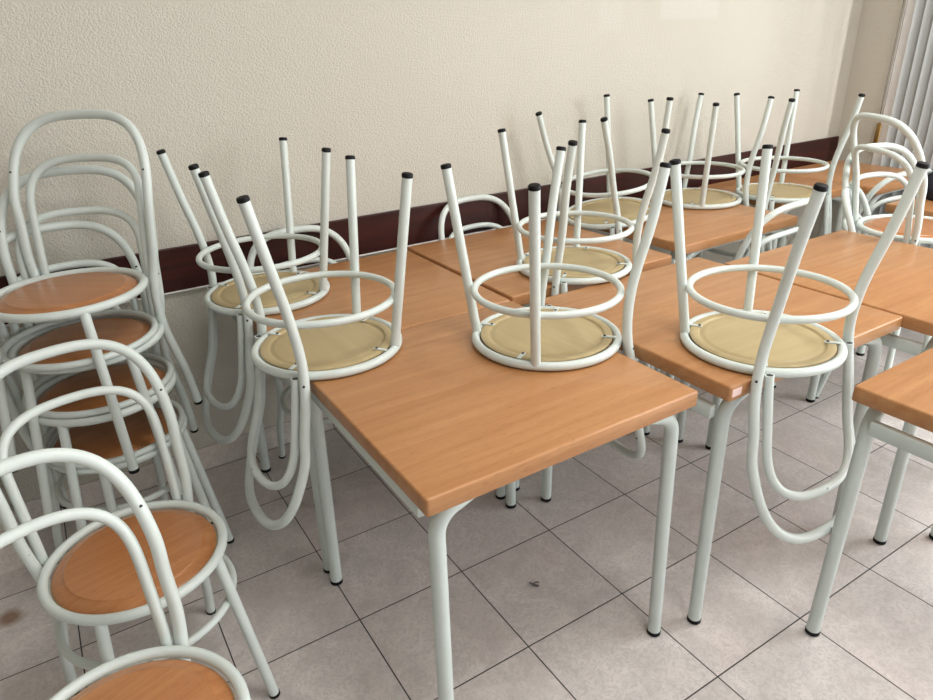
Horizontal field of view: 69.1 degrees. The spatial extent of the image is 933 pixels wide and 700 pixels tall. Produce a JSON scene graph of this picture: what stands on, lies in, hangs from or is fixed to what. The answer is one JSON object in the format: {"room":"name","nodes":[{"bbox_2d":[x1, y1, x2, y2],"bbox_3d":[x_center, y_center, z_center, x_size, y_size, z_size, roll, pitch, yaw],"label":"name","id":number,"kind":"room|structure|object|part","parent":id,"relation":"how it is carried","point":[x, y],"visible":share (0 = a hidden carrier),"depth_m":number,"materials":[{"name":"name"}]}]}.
{"room":"cafe","nodes":[
{"label":"cafe","id":0,"kind":"room"},
{"bbox_2d":[0,479,10,543],"bbox_3d":[-2.478,-0.317,1.145,2.248,2.750,0.225,-16,28,-28],"label":"wall","id":1,"kind":"structure","parent":0,"point":[2,530],"depth_m":2.23,"materials":[{"name":"beige paint"}]},
{"bbox_2d":[0,0,863,505],"bbox_3d":[-0.658,-0.935,2.347,6.968,2.750,0.120,-16,28,-28],"label":"wall","id":2,"kind":"structure","parent":0,"point":[417,87],"depth_m":2.50,"materials":[{"name":"paint"}]},
{"bbox_2d":[0,412,335,574],"bbox_3d":[-0.522,0.330,2.766,6.768,0.095,0.234,-16,28,-28],"label":"baseboard","id":3,"kind":"structure","parent":2,"relation":"attached to","point":[216,454],"depth_m":2.51,"materials":[{"name":"tile"}]},
{"bbox_2d":[0,136,838,326],"bbox_3d":[0.342,-0.667,3.062,4.508,0.148,0.018,-16,28,-28],"label":"trim","id":4,"kind":"structure","parent":2,"relation":"attached to","point":[179,269],"depth_m":2.75,"materials":[{"name":"brown wood"}]},
{"bbox_2d":[0,327,932,699],"bbox_3d":[1.018,1.289,0.777,7.218,0.080,5.848,-16,28,-28],"label":"floor","id":5,"kind":"structure","parent":0,"point":[580,634],"depth_m":2.00,"materials":[{"name":"tile"}]},
{"bbox_2d":[5,306,234,563],"bbox_3d":[-1.073,0.248,2.043,0.471,0.888,0.408,14,29,31],"label":"cafe chair","id":6,"kind":"object","parent":5,"relation":"on","point":[101,439],"visible":0.27,"depth_m":1.99,"materials":[{"name":"white metal"}]},
{"bbox_2d":[0,220,212,540],"bbox_3d":[-1.069,0.107,1.986,0.408,0.888,0.471,-18,29,-31],"label":"cafe chair","id":7,"kind":"object","parent":6,"relation":"on","point":[120,374],"visible":0.48,"depth_m":1.97,"materials":[{"name":"white metal"}]},
{"bbox_3d":[-1.066,0.407,1.852,0.025,0.445,0.091,2,25,9],"label":"leg","id":8,"kind":"part","parent":7,"relation":"part of","materials":[{"name":"white metal"}]},
{"bbox_3d":[-1.160,0.055,2.099,0.408,0.883,0.163,-18,29,-31],"label":"frame","id":9,"kind":"part","parent":7,"relation":"part of","materials":[{"name":"white metal"}]},
{"bbox_2d":[0,165,198,514],"bbox_3d":[-1.069,-0.037,1.934,0.408,0.888,0.471,-9,26,-14],"label":"cafe chair","id":10,"kind":"object","parent":7,"relation":"on","point":[126,330],"visible":0.52,"depth_m":1.91,"materials":[{"name":"white metal"}]},
{"bbox_3d":[-1.148,0.259,1.816,0.025,0.445,0.091,11,28,26],"label":"leg","id":11,"kind":"part","parent":10,"relation":"part of","materials":[{"name":"white metal"}]},
{"bbox_3d":[-1.058,-0.026,1.899,0.347,0.020,0.347,-9,26,-14],"label":"seat panel","id":12,"kind":"part","parent":10,"relation":"part of","materials":[{"name":"brown wood"}]},
{"bbox_2d":[0,109,202,473],"bbox_3d":[-1.062,-0.166,1.849,0.408,0.888,0.471,0,25,4],"label":"cafe chair","id":13,"kind":"object","parent":10,"relation":"on","point":[83,294],"visible":0.88,"depth_m":1.86,"materials":[{"name":"white metal"}]},
{"bbox_3d":[-1.215,0.115,1.771,0.091,0.445,0.025,-22,31,-37],"label":"leg","id":14,"kind":"part","parent":13,"relation":"part of","materials":[{"name":"white metal"}]},
{"bbox_3d":[-1.065,-0.154,1.812,0.347,0.020,0.347,0,25,4],"label":"seat panel","id":15,"kind":"part","parent":13,"relation":"part of","materials":[{"name":"brown wood"}]},
{"bbox_3d":[-0.921,0.114,1.750,0.025,0.445,0.091,-21,31,-36],"label":"leg","id":16,"kind":"part","parent":13,"relation":"part of","materials":[{"name":"white metal"}]},
{"bbox_3d":[-0.865,0.216,1.887,0.091,0.445,0.025,12,28,27],"label":"leg","id":17,"kind":"part","parent":10,"relation":"part of","materials":[{"name":"white metal"}]},
{"bbox_3d":[-1.047,0.115,1.955,0.347,0.020,0.347,-18,29,-31],"label":"seat panel","id":18,"kind":"part","parent":7,"relation":"part of","materials":[{"name":"brown wood"}]},
{"bbox_3d":[-0.827,0.328,2.006,0.091,0.445,0.025,2,25,9],"label":"leg","id":19,"kind":"part","parent":7,"relation":"part of","materials":[{"name":"white metal"}]},
{"bbox_3d":[-0.984,0.540,1.921,0.025,0.445,0.091,-7,25,-10],"label":"leg","id":20,"kind":"part","parent":6,"relation":"part of","materials":[{"name":"white metal"}]},
{"bbox_3d":[-1.042,0.252,2.021,0.347,0.020,0.347,14,29,31],"label":"seat panel","id":21,"kind":"part","parent":6,"relation":"part of","materials":[{"name":"brown wood"}]},
{"bbox_3d":[-0.820,0.432,2.142,0.091,0.445,0.025,-6,25,-9],"label":"leg","id":22,"kind":"part","parent":6,"relation":"part of","materials":[{"name":"white metal"}]},
{"bbox_2d":[0,448,250,699],"bbox_3d":[-0.589,0.647,1.142,0.471,0.888,0.408,16,30,34],"label":"cafe chair","id":23,"kind":"object","parent":5,"relation":"on","point":[181,678],"visible":1,"depth_m":1.22,"materials":[{"name":"white metal"}]},
{"bbox_3d":[-0.712,0.609,1.227,0.163,0.883,0.408,16,30,34],"label":"frame","id":24,"kind":"part","parent":23,"relation":"part of","materials":[{"name":"white metal"}]},
{"bbox_3d":[-0.558,0.651,1.118,0.347,0.020,0.347,16,30,34],"label":"seat panel","id":25,"kind":"part","parent":23,"relation":"part of","materials":[{"name":"brown wood"}]},
{"bbox_2d":[0,339,279,698],"bbox_3d":[-0.773,0.460,1.561,0.408,0.888,0.471,-24,32,-39],"label":"cafe chair","id":26,"kind":"object","parent":5,"relation":"on","point":[96,583],"visible":0.92,"depth_m":1.52,"materials":[{"name":"white metal"}]},
{"bbox_3d":[-0.733,0.758,1.429,0.025,0.445,0.091,-2,25,1],"label":"leg","id":27,"kind":"part","parent":26,"relation":"part of","materials":[{"name":"white metal"}]},
{"bbox_3d":[-0.747,0.466,1.534,0.347,0.020,0.347,-24,32,-39],"label":"seat panel","id":28,"kind":"part","parent":26,"relation":"part of","materials":[{"name":"brown wood"}]},
{"bbox_3d":[-0.522,0.665,1.613,0.091,0.445,0.025,-1,25,2],"label":"leg","id":29,"kind":"part","parent":26,"relation":"part of","materials":[{"name":"white metal"}]},
{"bbox_2d":[247,225,349,506],"bbox_3d":[-0.506,0.034,2.463,0.408,0.888,0.471,-16,28,-27],"label":"cafe chair","id":30,"kind":"object","parent":5,"relation":"on","point":[281,394],"visible":0.19,"depth_m":2.50,"materials":[{"name":"white metal"}]},
{"bbox_2d":[232,251,509,573],"bbox_3d":[-0.336,0.153,2.352,0.703,0.750,0.704,-16,28,-28],"label":"table","id":31,"kind":"object","parent":5,"relation":"on","point":[432,292],"visible":0.3,"depth_m":2.16,"materials":[{"name":"brown wood"}]},
{"bbox_2d":[156,137,330,443],"bbox_3d":[-0.673,-0.183,2.171,0.471,0.888,0.408,-18,29,-31],"label":"cafe chair","id":32,"kind":"object","parent":31,"relation":"on","point":[230,294],"visible":0.89,"depth_m":2.10,"materials":[{"name":"white metal"}]},
{"bbox_3d":[-0.800,-0.141,2.093,0.163,0.883,0.408,-18,29,-31],"label":"frame","id":33,"kind":"part","parent":32,"relation":"part of","materials":[{"name":"white metal"}]},
{"bbox_3d":[-0.642,-0.189,2.192,0.347,0.020,0.347,-18,29,-31],"label":"seat panel","id":34,"kind":"part","parent":32,"relation":"part of","materials":[{"name":"brown wood"}]},
{"bbox_3d":[-0.602,-0.480,2.292,0.025,0.445,0.091,3,25,10],"label":"leg","id":35,"kind":"part","parent":32,"relation":"part of","materials":[{"name":"white metal"}]},
{"bbox_3d":[-0.434,-0.384,2.070,0.091,0.445,0.025,2,25,9],"label":"leg","id":36,"kind":"part","parent":32,"relation":"part of","materials":[{"name":"white metal"}]},
{"bbox_3d":[-0.732,0.124,2.479,0.146,0.699,0.042,-16,28,-28],"label":"leg","id":37,"kind":"part","parent":31,"relation":"part of","materials":[{"name":"metal"}]},
{"bbox_3d":[-0.629,-0.021,2.075,0.020,0.036,0.604,-16,28,-28],"label":"rail","id":38,"kind":"part","parent":31,"relation":"part of","materials":[{"name":"metal"}]},
{"bbox_3d":[-0.391,0.341,1.983,0.146,0.699,0.042,-16,28,-28],"label":"leg","id":39,"kind":"part","parent":31,"relation":"part of","materials":[{"name":"metal"}]},
{"bbox_3d":[0.061,0.208,2.236,0.146,0.699,0.042,-16,28,-28],"label":"leg","id":40,"kind":"part","parent":31,"relation":"part of","materials":[{"name":"metal"}]},
{"bbox_2d":[438,194,511,240],"bbox_3d":[0.150,-0.169,2.855,0.408,0.888,0.471,-18,29,-31],"label":"cafe chair","id":41,"kind":"object","parent":5,"relation":"on","point":[485,197],"visible":0.13,"depth_m":2.86,"materials":[{"name":"white metal"}]},
{"bbox_2d":[310,301,697,699],"bbox_3d":[0.046,0.397,1.795,0.704,0.750,0.722,-16,28,-28],"label":"table","id":42,"kind":"object","parent":5,"relation":"on","point":[446,425],"visible":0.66,"depth_m":1.49,"materials":[{"name":"brown wood"}]},
{"bbox_2d":[198,155,412,529],"bbox_3d":[-0.400,-0.011,1.776,0.471,0.888,0.408,-16,28,-28],"label":"cafe chair","id":43,"kind":"object","parent":42,"relation":"on","point":[330,346],"visible":1,"depth_m":1.70,"materials":[{"name":"white metal"}]},
{"bbox_3d":[-0.532,0.028,1.706,0.163,0.883,0.408,-16,28,-28],"label":"frame","id":44,"kind":"part","parent":43,"relation":"part of","materials":[{"name":"white metal"}]},
{"bbox_3d":[-0.367,-0.016,1.796,0.347,0.020,0.347,-16,28,-28],"label":"seat panel","id":45,"kind":"part","parent":43,"relation":"part of","materials":[{"name":"brown wood"}]},
{"bbox_3d":[-0.315,-0.306,1.892,0.025,0.445,0.091,4,25,14],"label":"leg","id":46,"kind":"part","parent":43,"relation":"part of","materials":[{"name":"white metal"}]},
{"bbox_3d":[-0.162,-0.205,1.662,0.091,0.445,0.025,4,25,13],"label":"leg","id":47,"kind":"part","parent":43,"relation":"part of","materials":[{"name":"white metal"}]},
{"bbox_3d":[-0.355,0.364,1.929,0.146,0.699,0.042,-16,28,-28],"label":"leg","id":48,"kind":"part","parent":42,"relation":"part of","materials":[{"name":"metal"}]},
{"bbox_3d":[-0.248,0.192,1.503,0.020,0.036,0.622,-16,28,-28],"label":"rail","id":49,"kind":"part","parent":42,"relation":"part of","materials":[{"name":"metal"}]},
{"bbox_3d":[-0.005,0.587,1.419,0.146,0.699,0.042,-16,28,-28],"label":"leg","id":50,"kind":"part","parent":42,"relation":"part of","materials":[{"name":"metal"}]},
{"bbox_3d":[0.098,0.231,2.183,0.146,0.699,0.042,-16,28,-28],"label":"leg","id":51,"kind":"part","parent":42,"relation":"part of","materials":[{"name":"metal"}]},
{"bbox_2d":[440,146,671,459],"bbox_3d":[0.243,-0.053,1.817,0.471,0.888,0.408,-17,29,-30],"label":"cafe chair","id":52,"kind":"object","parent":42,"relation":"on","point":[537,337],"visible":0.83,"depth_m":1.71,"materials":[{"name":"white metal"}]},
{"bbox_3d":[-0.011,-0.247,1.741,0.091,0.445,0.025,3,25,10],"label":"leg","id":53,"kind":"part","parent":52,"relation":"part of","materials":[{"name":"white metal"}]},
{"bbox_3d":[0.153,-0.149,1.516,0.025,0.445,0.091,3,25,11],"label":"leg","id":54,"kind":"part","parent":52,"relation":"part of","materials":[{"name":"white metal"}]},
{"bbox_3d":[0.211,-0.039,1.800,0.347,0.020,0.347,-17,29,-30],"label":"seat panel","id":55,"kind":"part","parent":52,"relation":"part of","materials":[{"name":"brown wood"}]},
{"bbox_3d":[0.371,-0.090,1.895,0.163,0.883,0.408,-17,29,-30],"label":"frame","id":56,"kind":"part","parent":52,"relation":"part of","materials":[{"name":"white metal"}]},
{"bbox_3d":[0.449,0.454,1.672,0.146,0.699,0.042,-16,28,-28],"label":"leg","id":57,"kind":"part","parent":42,"relation":"part of","materials":[{"name":"metal"}]},
{"bbox_2d":[529,581,539,586],"bbox_3d":[0.203,0.698,2.018,0.031,0.004,0.021,-3,25,-3],"label":"scrap","id":58,"kind":"object","parent":5,"relation":"on","point":[534,584],"visible":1,"depth_m":2.02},
{"bbox_2d":[407,220,671,490],"bbox_3d":[0.266,-0.030,2.701,0.710,0.753,0.706,-16,28,-28],"label":"table","id":59,"kind":"object","parent":5,"relation":"on","point":[487,251],"visible":0.23,"depth_m":2.51,"materials":[{"name":"brown wood"}]},
{"bbox_3d":[0.208,0.158,2.330,0.146,0.702,0.042,-16,28,-28],"label":"leg","id":60,"kind":"part","parent":59,"relation":"part of","materials":[{"name":"metal"}]},
{"bbox_2d":[497,120,669,367],"bbox_3d":[0.390,-0.289,2.312,0.408,0.888,0.471,-16,28,-27],"label":"cafe chair","id":61,"kind":"object","parent":59,"relation":"on","point":[611,262],"visible":0.5,"depth_m":2.25,"materials":[{"name":"white metal"}]},
{"bbox_3d":[0.154,-0.518,2.309,0.091,0.445,0.025,4,26,14],"label":"leg","id":62,"kind":"part","parent":61,"relation":"part of","materials":[{"name":"white metal"}]},
{"bbox_3d":[0.370,-0.298,2.344,0.347,0.020,0.347,-16,28,-27],"label":"seat panel","id":63,"kind":"part","parent":61,"relation":"part of","materials":[{"name":"brown wood"}]},
{"bbox_3d":[0.407,-0.590,2.445,0.025,0.445,0.091,4,25,13],"label":"leg","id":64,"kind":"part","parent":61,"relation":"part of","materials":[{"name":"white metal"}]},
{"bbox_3d":[0.470,-0.234,2.192,0.408,0.883,0.163,-16,28,-27],"label":"frame","id":65,"kind":"part","parent":61,"relation":"part of","materials":[{"name":"white metal"}]},
{"bbox_3d":[0.666,0.024,2.586,0.146,0.702,0.042,-16,28,-28],"label":"leg","id":66,"kind":"part","parent":59,"relation":"part of","materials":[{"name":"metal"}]},
{"bbox_2d":[582,199,797,378],"bbox_3d":[0.959,-0.253,3.135,0.708,0.750,0.652,-17,28,-29],"label":"table","id":67,"kind":"object","parent":5,"relation":"on","point":[708,229],"visible":0.21,"depth_m":2.81,"materials":[{"name":"brown wood"}]},
{"bbox_2d":[535,94,673,240],"bbox_3d":[0.592,-0.588,2.917,0.456,0.934,0.408,-18,29,-31],"label":"cafe chair","id":68,"kind":"object","parent":67,"relation":"on","point":[609,202],"visible":0.45,"depth_m":2.83,"materials":[{"name":"white metal"}]},
{"bbox_3d":[0.468,-0.526,2.848,0.146,0.888,0.408,-18,29,-31],"label":"frame","id":69,"kind":"part","parent":68,"relation":"part of","materials":[{"name":"white metal"}]},
{"bbox_3d":[0.631,-0.896,3.016,0.025,0.446,0.074,-21,31,-35],"label":"leg","id":70,"kind":"part","parent":68,"relation":"part of","materials":[{"name":"white metal"}]},
{"bbox_3d":[0.617,-0.596,2.935,0.347,0.020,0.347,-25,32,-28],"label":"seat panel","id":71,"kind":"part","parent":68,"relation":"part of","materials":[{"name":"brown wood"}]},
{"bbox_3d":[0.802,-0.801,2.795,0.025,0.446,0.069,-15,28,-26],"label":"leg","id":72,"kind":"part","parent":68,"relation":"part of","materials":[{"name":"white metal"}]},
{"bbox_3d":[0.890,-0.074,2.785,0.146,0.699,0.042,-17,28,-29],"label":"leg","id":73,"kind":"part","parent":67,"relation":"part of","materials":[{"name":"metal"}]},
{"bbox_2d":[648,93,774,258],"bbox_3d":[1.125,-0.735,3.229,0.471,0.888,0.408,-19,29,-32],"label":"cafe chair","id":74,"kind":"object","parent":67,"relation":"on","point":[703,198],"visible":0.53,"depth_m":3.10,"materials":[{"name":"white metal"}]},
{"bbox_3d":[0.871,-0.925,3.144,0.091,0.445,0.025,2,25,8],"label":"leg","id":75,"kind":"part","parent":74,"relation":"part of","materials":[{"name":"white metal"}]},
{"bbox_3d":[1.094,-0.720,3.211,0.347,0.020,0.347,-19,29,-32],"label":"seat panel","id":76,"kind":"part","parent":74,"relation":"part of","materials":[{"name":"brown wood"}]},
{"bbox_3d":[1.045,-0.830,2.925,0.025,0.445,0.091,2,25,9],"label":"leg","id":77,"kind":"part","parent":74,"relation":"part of","materials":[{"name":"white metal"}]},
{"bbox_3d":[1.345,-0.209,3.043,0.146,0.699,0.042,-17,28,-29],"label":"leg","id":78,"kind":"part","parent":67,"relation":"part of","materials":[{"name":"metal"}]},
{"bbox_2d":[541,257,902,624],"bbox_3d":[0.726,0.216,2.135,0.723,0.750,0.714,-16,28,-28],"label":"table","id":79,"kind":"object","parent":5,"relation":"on","point":[657,342],"visible":0.59,"depth_m":1.90,"materials":[{"name":"brown wood"}]},
{"bbox_3d":[0.318,0.187,2.262,0.146,0.699,0.042,-16,28,-28],"label":"leg","id":80,"kind":"part","parent":79,"relation":"part of","materials":[{"name":"metal"}]},
{"bbox_3d":[0.788,0.050,2.524,0.146,0.699,0.042,-16,28,-28],"label":"leg","id":81,"kind":"part","parent":79,"relation":"part of","materials":[{"name":"metal"}]},
{"bbox_3d":[0.424,0.044,1.853,0.020,0.036,0.613,-16,28,-28],"label":"rail","id":82,"kind":"part","parent":79,"relation":"part of","materials":[{"name":"metal"}]},
{"bbox_3d":[0.664,0.407,1.758,0.146,0.699,0.042,-16,28,-28],"label":"leg","id":83,"kind":"part","parent":79,"relation":"part of","materials":[{"name":"metal"}]},
{"bbox_2d":[669,144,930,543],"bbox_3d":[0.770,-0.017,1.699,0.408,0.888,0.471,-16,28,-28],"label":"cafe chair","id":84,"kind":"object","parent":79,"relation":"on","point":[761,344],"visible":0.98,"depth_m":1.64,"materials":[{"name":"white metal"}]},
{"bbox_3d":[0.534,-0.245,1.694,0.091,0.445,0.025,4,25,13],"label":"leg","id":85,"kind":"part","parent":84,"relation":"part of","materials":[{"name":"white metal"}]},
{"bbox_3d":[0.785,-0.317,1.831,0.025,0.445,0.091,4,25,12],"label":"leg","id":86,"kind":"part","parent":84,"relation":"part of","materials":[{"name":"white metal"}]},
{"bbox_3d":[0.751,-0.025,1.731,0.347,0.020,0.347,-16,28,-28],"label":"seat panel","id":87,"kind":"part","parent":84,"relation":"part of","materials":[{"name":"brown wood"}]},
{"bbox_3d":[0.851,0.038,1.579,0.408,0.883,0.163,-16,28,-28],"label":"frame","id":88,"kind":"part","parent":84,"relation":"part of","materials":[{"name":"white metal"}]},
{"bbox_3d":[1.134,0.270,2.021,0.146,0.699,0.042,-16,28,-28],"label":"leg","id":89,"kind":"part","parent":79,"relation":"part of","materials":[{"name":"metal"}]},
{"bbox_2d":[655,199,808,387],"bbox_3d":[1.138,-0.233,2.918,0.408,0.888,0.471,-19,30,-32],"label":"cafe chair","id":90,"kind":"object","parent":5,"relation":"on","point":[793,231],"visible":0.12,"depth_m":2.59,"materials":[{"name":"white metal"}]},
{"bbox_3d":[1.229,-0.186,2.803,0.408,0.883,0.163,-19,30,-32],"label":"frame","id":91,"kind":"part","parent":90,"relation":"part of","materials":[{"name":"white metal"}]},
{"bbox_2d":[696,173,842,257],"bbox_3d":[1.595,-0.498,3.618,0.604,0.750,0.490,-16,28,-28],"label":"table","id":92,"kind":"object","parent":5,"relation":"on","point":[730,186],"visible":0.11,"depth_m":3.49,"materials":[{"name":"brown wood"}]},
{"bbox_3d":[1.297,-0.504,3.686,0.146,0.699,0.042,-16,28,-28],"label":"leg","id":93,"kind":"part","parent":92,"relation":"part of","materials":[{"name":"metal"}]},
{"bbox_3d":[1.524,-0.359,3.355,0.146,0.699,0.042,-16,28,-28],"label":"leg","id":94,"kind":"part","parent":92,"relation":"part of","materials":[{"name":"metal"}]},
{"bbox_2d":[734,89,864,252],"bbox_3d":[1.518,-0.750,3.233,0.408,0.888,0.471,-9,26,-15],"label":"cafe chair","id":95,"kind":"object","parent":92,"relation":"on","point":[777,192],"visible":0.57,"depth_m":3.19,"materials":[{"name":"white metal"}]},
{"bbox_3d":[1.312,-1.002,3.277,0.091,0.445,0.025,11,28,26],"label":"leg","id":96,"kind":"part","parent":95,"relation":"part of","materials":[{"name":"white metal"}]},
{"bbox_3d":[1.507,-0.761,3.268,0.347,0.020,0.347,-9,26,-15],"label":"seat panel","id":97,"kind":"part","parent":95,"relation":"part of","materials":[{"name":"brown wood"}]},
{"bbox_3d":[1.594,-1.047,3.353,0.025,0.445,0.091,11,28,25],"label":"leg","id":98,"kind":"part","parent":95,"relation":"part of","materials":[{"name":"white metal"}]},
{"bbox_3d":[1.893,-0.467,3.561,0.146,0.699,0.042,-16,28,-28],"label":"leg","id":99,"kind":"part","parent":92,"relation":"part of","materials":[{"name":"metal"}]},
{"bbox_2d":[705,230,932,544],"bbox_3d":[1.390,0.073,2.393,0.703,0.752,0.715,-16,28,-28],"label":"table","id":100,"kind":"object","parent":5,"relation":"on","point":[901,284],"visible":0.51,"depth_m":2.17,"materials":[{"name":"brown wood"}]},
{"bbox_3d":[0.991,0.041,2.524,0.146,0.701,0.042,-16,28,-28],"label":"leg","id":101,"kind":"part","parent":100,"relation":"part of","materials":[{"name":"metal"}]},
{"bbox_3d":[1.444,-0.091,2.777,0.146,0.701,0.042,-16,28,-28],"label":"leg","id":102,"kind":"part","parent":100,"relation":"part of","materials":[{"name":"metal"}]},
{"bbox_3d":[1.097,-0.103,2.115,0.020,0.036,0.615,-16,28,-28],"label":"rail","id":103,"kind":"part","parent":100,"relation":"part of","materials":[{"name":"metal"}]},
{"bbox_3d":[1.338,0.262,2.019,0.146,0.701,0.042,-16,28,-28],"label":"leg","id":104,"kind":"part","parent":100,"relation":"part of","materials":[{"name":"metal"}]},
{"bbox_2d":[765,160,908,251],"bbox_3d":[2.133,-0.632,3.868,0.593,0.750,0.585,-16,28,-28],"label":"table","id":105,"kind":"object","parent":5,"relation":"on","point":[866,184],"visible":0.17,"depth_m":3.65,"materials":[{"name":"brown wood"}]},
{"bbox_3d":[2.175,-0.761,4.176,0.146,0.699,0.042,-16,28,-28],"label":"leg","id":106,"kind":"part","parent":105,"relation":"part of","materials":[{"name":"metal"}]},
{"bbox_3d":[2.092,-0.479,3.571,0.146,0.699,0.042,-16,28,-28],"label":"leg","id":107,"kind":"part","parent":105,"relation":"part of","materials":[{"name":"metal"}]},
{"bbox_2d":[805,348,932,636],"bbox_3d":[1.374,0.449,1.582,0.714,0.750,0.707,-17,29,-29],"label":"table","id":108,"kind":"object","parent":5,"relation":"on","point":[904,391],"visible":1,"depth_m":1.55,"materials":[{"name":"brown wood"}]},
{"bbox_3d":[0.971,0.422,1.703,0.146,0.699,0.042,-17,29,-29],"label":"leg","id":109,"kind":"part","parent":108,"relation":"part of","materials":[{"name":"metal"}]},
{"bbox_3d":[1.079,0.277,1.298,0.020,0.036,0.607,-17,29,-29],"label":"rail","id":110,"kind":"part","parent":108,"relation":"part of","materials":[{"name":"metal"}]},
{"bbox_2d":[815,187,931,398],"bbox_3d":[1.757,-0.222,2.846,0.471,0.888,0.408,15,30,33],"label":"cafe chair","id":111,"kind":"object","parent":5,"relation":"on","point":[848,223],"visible":0.14,"depth_m":2.73,"materials":[{"name":"white metal"}]},
{"bbox_3d":[1.632,-0.258,2.929,0.163,0.883,0.408,15,30,33],"label":"frame","id":112,"kind":"part","parent":111,"relation":"part of","materials":[{"name":"white metal"}]},
{"bbox_2d":[842,142,918,371],"bbox_3d":[1.771,-0.366,2.794,0.408,0.888,0.471,-9,26,-15],"label":"cafe chair","id":113,"kind":"object","parent":111,"relation":"on","point":[910,157],"visible":0.2,"depth_m":2.80,"materials":[{"name":"white metal"}]},
{"bbox_3d":[1.725,-0.428,2.928,0.408,0.883,0.163,-9,26,-15],"label":"frame","id":114,"kind":"part","parent":113,"relation":"part of","materials":[{"name":"white metal"}]},
{"bbox_2d":[850,112,932,352],"bbox_3d":[1.720,-0.473,2.667,0.471,0.888,0.408,-4,25,-5],"label":"cafe chair","id":115,"kind":"object","parent":113,"relation":"on","point":[916,229],"visible":0.63,"depth_m":2.52,"materials":[{"name":"white metal"}]},
{"bbox_3d":[1.567,-0.464,2.654,0.163,0.883,0.408,-4,25,-5],"label":"frame","id":116,"kind":"part","parent":115,"relation":"part of","materials":[{"name":"white metal"}]},
{"bbox_3d":[1.758,-0.480,2.669,0.347,0.020,0.347,-4,25,-5],"label":"seat panel","id":117,"kind":"part","parent":115,"relation":"part of","materials":[{"name":"brown wood"}]},
{"bbox_3d":[1.696,-0.069,2.675,0.025,0.445,0.091,11,28,25],"label":"leg","id":118,"kind":"part","parent":113,"relation":"part of","materials":[{"name":"white metal"}]},
{"bbox_3d":[1.837,0.071,2.721,0.025,0.445,0.091,-6,25,-8],"label":"leg","id":119,"kind":"part","parent":111,"relation":"part of","materials":[{"name":"white metal"}]},
{"bbox_2d":[856,197,932,355],"bbox_3d":[2.397,-0.289,3.103,0.730,0.750,0.715,-16,28,-28],"label":"table","id":120,"kind":"object","parent":5,"relation":"on","point":[890,207],"visible":0.22,"depth_m":3.04,"materials":[{"name":"brown wood"}]},
{"bbox_3d":[1.986,-0.317,3.228,0.146,0.699,0.042,-16,28,-28],"label":"leg","id":121,"kind":"part","parent":120,"relation":"part of","materials":[{"name":"metal"}]},
{"bbox_2d":[926,169,932,200],"bbox_3d":[2.185,-0.769,3.087,0.211,0.160,0.207,3,25,10],"label":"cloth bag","id":122,"kind":"object","parent":120,"relation":"on","point":[929,196],"visible":0.47,"depth_m":3.05,"materials":[{"name":"black fabric"}]},
{"bbox_2d":[857,169,932,333],"bbox_3d":[1.956,-0.493,3.420,0.408,0.888,0.471,-11,26,-18],"label":"cafe chair","id":123,"kind":"object","parent":5,"relation":"on","point":[887,180],"visible":0.04,"depth_m":3.08,"materials":[{"name":"white metal"}]},
{"bbox_2d":[819,0,905,234],"bbox_3d":[3.798,-0.817,1.753,0.150,2.750,5.628,-16,28,-28],"label":"wall","id":124,"kind":"structure","parent":0,"point":[879,19],"depth_m":3.86,"materials":[{"name":"beige paint"}]},
{"bbox_2d":[860,0,915,215],"bbox_3d":[3.700,-0.764,1.943,0.162,2.500,4.790,-16,28,-28],"label":"window","id":125,"kind":"structure","parent":124,"relation":"in","point":[876,159],"depth_m":3.74,"materials":[{"name":"white"}]},
{"bbox_2d":[873,0,907,142],"bbox_3d":[2.333,-1.929,3.571,0.010,1.680,0.027,-16,28,-28],"label":"blind cord","id":126,"kind":"object","parent":125,"relation":"hanging from","point":[879,125],"visible":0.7,"depth_m":3.78,"materials":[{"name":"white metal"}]},
{"bbox_3d":[2.326,-1.995,3.547,0.004,1.540,0.013,-16,28,-28],"label":"chain","id":127,"kind":"part","parent":126,"relation":"part of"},
{"bbox_3d":[2.334,-1.990,3.536,0.004,1.540,0.011,-16,28,-28],"label":"chain","id":128,"kind":"part","parent":126,"relation":"part of","materials":[{"name":"white plastic"}]},
{"bbox_2d":[886,125,915,157],"bbox_3d":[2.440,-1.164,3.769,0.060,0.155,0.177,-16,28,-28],"label":"vertical blind","id":129,"kind":"object","parent":125,"relation":"attached to","point":[894,135],"depth_m":3.80,"materials":[{"name":"fabric"}]},
{"bbox_2d":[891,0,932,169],"bbox_3d":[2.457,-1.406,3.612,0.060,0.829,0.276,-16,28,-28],"label":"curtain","id":130,"kind":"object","parent":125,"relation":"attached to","point":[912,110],"depth_m":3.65,"materials":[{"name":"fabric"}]}
]}

